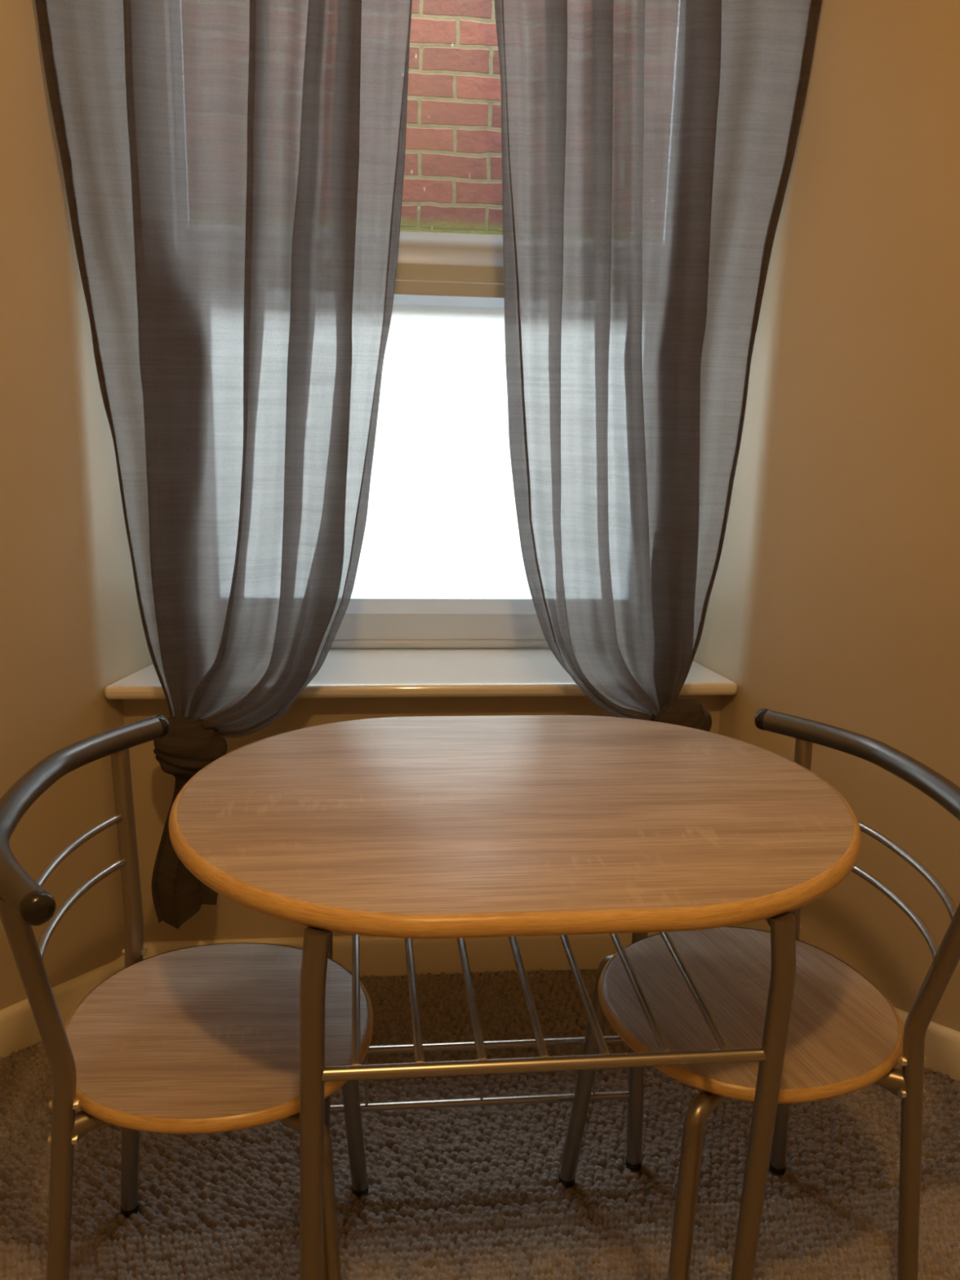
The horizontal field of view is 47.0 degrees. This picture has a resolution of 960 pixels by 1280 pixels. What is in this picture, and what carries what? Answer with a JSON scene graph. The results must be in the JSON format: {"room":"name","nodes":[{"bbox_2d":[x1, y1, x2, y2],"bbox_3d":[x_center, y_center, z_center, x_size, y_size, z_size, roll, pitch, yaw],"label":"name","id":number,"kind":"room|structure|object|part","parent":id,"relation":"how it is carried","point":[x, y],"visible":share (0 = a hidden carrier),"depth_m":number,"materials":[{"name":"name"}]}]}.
{"room":"dining room","nodes":[
{"label":"dining room","id":0,"kind":"room"},
{"bbox_2d":[0,0,152,1010],"bbox_3d":[-1.382,-0.183,0.272,0.870,2.700,4.306,4,15,9],"label":"wall","id":1,"kind":"structure","parent":0,"point":[71,626],"depth_m":1.94,"materials":[{"name":"beige paint"}]},
{"bbox_2d":[0,954,124,1058],"bbox_3d":[-1.381,1.124,0.449,0.754,0.090,3.944,4,15,9],"label":"baseboard","id":2,"kind":"structure","parent":1,"relation":"attached to","point":[19,1029],"depth_m":2.08,"materials":[{"name":"beige paint"}]},
{"bbox_2d":[35,0,412,928],"bbox_3d":[-0.420,-0.337,1.899,0.615,1.818,0.099,-2,15,-13],"label":"curtain","id":3,"kind":"object","parent":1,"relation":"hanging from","point":[233,170],"visible":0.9,"depth_m":1.84,"materials":[{"name":"grey fabric"}]},
{"bbox_2d":[122,648,721,942],"bbox_3d":[-0.126,0.357,2.442,1.300,0.629,0.340,0,15,-6],"label":"wall","id":4,"kind":"structure","parent":0,"point":[153,788],"depth_m":2.22,"materials":[{"name":"beige paint"}]},
{"bbox_2d":[142,932,659,977],"bbox_3d":[-0.112,0.666,2.342,1.196,0.090,0.017,0,15,-6],"label":"baseboard","id":5,"kind":"structure","parent":4,"relation":"attached to","point":[379,956],"depth_m":2.34,"materials":[{"name":"beige paint"}]},
{"bbox_2d":[104,648,737,699],"bbox_3d":[-0.108,0.066,2.263,1.229,0.027,0.272,0,15,-6],"label":"window sill","id":6,"kind":"structure","parent":4,"relation":"on","point":[344,673],"depth_m":2.19,"materials":[{"name":"white paint"}]},
{"bbox_2d":[330,231,549,648],"bbox_3d":[-0.086,-0.861,2.229,1.090,1.785,0.140,0,15,-6],"label":"window","id":7,"kind":"structure","parent":4,"relation":"in","point":[441,565],"depth_m":2.34,"materials":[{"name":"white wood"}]},
{"bbox_3d":[-0.086,-0.861,2.229,1.090,1.785,0.140,0,15,-6],"label":"frame","id":8,"kind":"part","parent":7,"relation":"part of","materials":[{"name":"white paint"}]},
{"bbox_3d":[-0.107,-0.387,2.328,0.898,0.626,0.004,0,15,-6],"label":"frosted pane","id":9,"kind":"part","parent":7,"relation":"part of","materials":[{"name":"white glass"}]},
{"bbox_3d":[-0.086,-1.225,2.147,1.007,0.960,0.043,0,15,-6],"label":"sash","id":10,"kind":"part","parent":7,"relation":"part of","materials":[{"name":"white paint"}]},
{"bbox_2d":[0,968,959,1279],"bbox_3d":[0.030,1.164,0.634,3.440,0.018,4.260,0,15,-6],"label":"floor","id":11,"kind":"structure","parent":0,"point":[469,1193],"depth_m":1.76,"materials":[{"name":"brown carpet"}]},
{"bbox_2d":[0,715,373,1279],"bbox_3d":[-0.357,0.547,1.421,0.452,0.770,0.572,1,15,-4],"label":"dining chair","id":12,"kind":"object","parent":11,"relation":"on","point":[200,1039],"visible":0.87,"depth_m":1.35,"materials":[{"name":"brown wood"}]},
{"bbox_3d":[-0.487,0.600,1.232,0.052,0.740,0.088,6,15,17],"label":"leg","id":13,"kind":"part","parent":12,"relation":"part of","materials":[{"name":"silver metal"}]},
{"bbox_3d":[-0.498,0.190,1.315,0.135,0.032,0.549,1,15,-4],"label":"rail","id":14,"kind":"part","parent":12,"relation":"part of","materials":[{"name":"grey metal"}]},
{"bbox_3d":[-0.510,0.506,1.590,0.052,0.740,0.088,-5,16,-24],"label":"leg","id":15,"kind":"part","parent":12,"relation":"part of","materials":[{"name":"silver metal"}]},
{"bbox_3d":[-0.306,0.745,1.319,0.338,0.427,0.100,3,15,7],"label":"leg","id":16,"kind":"part","parent":12,"relation":"part of","materials":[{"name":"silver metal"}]},
{"bbox_3d":[-0.331,0.491,1.405,0.386,0.018,0.386,1,15,-4],"label":"seat","id":17,"kind":"part","parent":12,"relation":"part of","materials":[{"name":"brown wood"}]},
{"bbox_3d":[-0.324,0.669,1.606,0.338,0.427,0.100,-2,15,-15],"label":"leg","id":18,"kind":"part","parent":12,"relation":"part of","materials":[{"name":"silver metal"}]},
{"bbox_2d":[168,715,861,1279],"bbox_3d":[0.035,0.555,1.468,0.838,0.754,0.620,0,15,-6],"label":"dining table","id":19,"kind":"object","parent":11,"relation":"on","point":[460,828],"visible":0.98,"depth_m":1.25,"materials":[{"name":"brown wood"}]},
{"bbox_3d":[-0.180,0.626,1.196,0.031,0.721,0.086,-3,15,-16],"label":"leg","id":20,"kind":"part","parent":19,"relation":"part of","materials":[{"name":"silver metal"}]},
{"bbox_3d":[-0.236,0.496,1.688,0.031,0.721,0.086,3,15,3],"label":"leg","id":21,"kind":"part","parent":19,"relation":"part of","materials":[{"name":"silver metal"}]},
{"bbox_3d":[0.071,0.443,1.154,0.467,0.014,0.014,0,15,-6],"label":"rack rail","id":22,"kind":"part","parent":19,"relation":"part of","materials":[{"name":"silver metal"}]},
{"bbox_3d":[0.250,0.495,1.743,0.031,0.721,0.086,-3,15,-16],"label":"leg","id":23,"kind":"part","parent":19,"relation":"part of","materials":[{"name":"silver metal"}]},
{"bbox_3d":[0.306,0.625,1.252,0.031,0.721,0.086,3,15,3],"label":"leg","id":24,"kind":"part","parent":19,"relation":"part of","materials":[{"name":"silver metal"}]},
{"bbox_2d":[558,708,959,1279],"bbox_3d":[0.382,0.548,1.499,0.439,0.770,0.559,-2,15,-15],"label":"dining chair","id":25,"kind":"object","parent":11,"relation":"on","point":[845,1036],"visible":0.89,"depth_m":1.43,"materials":[{"name":"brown wood"}]},
{"bbox_3d":[0.302,0.668,1.679,0.338,0.427,0.100,2,15,0],"label":"leg","id":26,"kind":"part","parent":25,"relation":"part of","materials":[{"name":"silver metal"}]},
{"bbox_3d":[0.358,0.489,1.486,0.386,0.018,0.386,-4,16,-21],"label":"seat","id":27,"kind":"part","parent":25,"relation":"part of","materials":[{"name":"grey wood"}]},
{"bbox_3d":[0.360,0.743,1.397,0.338,0.427,0.100,-4,16,-22],"label":"leg","id":28,"kind":"part","parent":25,"relation":"part of","materials":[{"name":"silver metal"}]},
{"bbox_3d":[0.483,0.503,1.711,0.052,0.740,0.088,4,15,9],"label":"leg","id":29,"kind":"part","parent":25,"relation":"part of","materials":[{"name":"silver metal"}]},
{"bbox_3d":[0.539,0.187,1.442,0.135,0.032,0.549,-1,15,-11],"label":"rail","id":30,"kind":"part","parent":25,"relation":"part of","materials":[{"name":"grey metal"}]},
{"bbox_3d":[0.556,0.597,1.359,0.052,0.740,0.088,-8,17,-31],"label":"leg","id":31,"kind":"part","parent":25,"relation":"part of","materials":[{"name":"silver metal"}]},
{"bbox_2d":[693,0,959,1031],"bbox_3d":[1.516,-0.181,0.582,0.790,2.700,4.271,-4,16,-20],"label":"wall","id":32,"kind":"structure","parent":0,"point":[834,599],"depth_m":1.98,"materials":[{"name":"beige paint"}]},
{"bbox_2d":[494,0,822,731],"bbox_3d":[0.280,-0.391,1.946,0.581,1.730,0.093,0,15,-8],"label":"curtain","id":33,"kind":"object","parent":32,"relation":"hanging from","point":[648,146],"visible":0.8,"depth_m":1.91,"materials":[{"name":"grey fabric"}]},
{"bbox_2d":[893,1007,959,1080],"bbox_3d":[1.469,1.125,0.756,0.687,0.090,3.918,-4,16,-20],"label":"baseboard","id":34,"kind":"structure","parent":32,"relation":"attached to","point":[942,1043],"depth_m":2.06,"materials":[{"name":"beige paint"}]},
{"label":"outside","id":35,"kind":"structure","parent":0,"visible":0},
{"bbox_2d":[400,0,502,235],"bbox_3d":[-0.056,-1.127,3.140,5.800,2.750,0.220,0,15,-6],"label":"wall","id":36,"kind":"structure","parent":35,"point":[452,180],"depth_m":2.96,"materials":[{"name":"red brick"}]}
]}

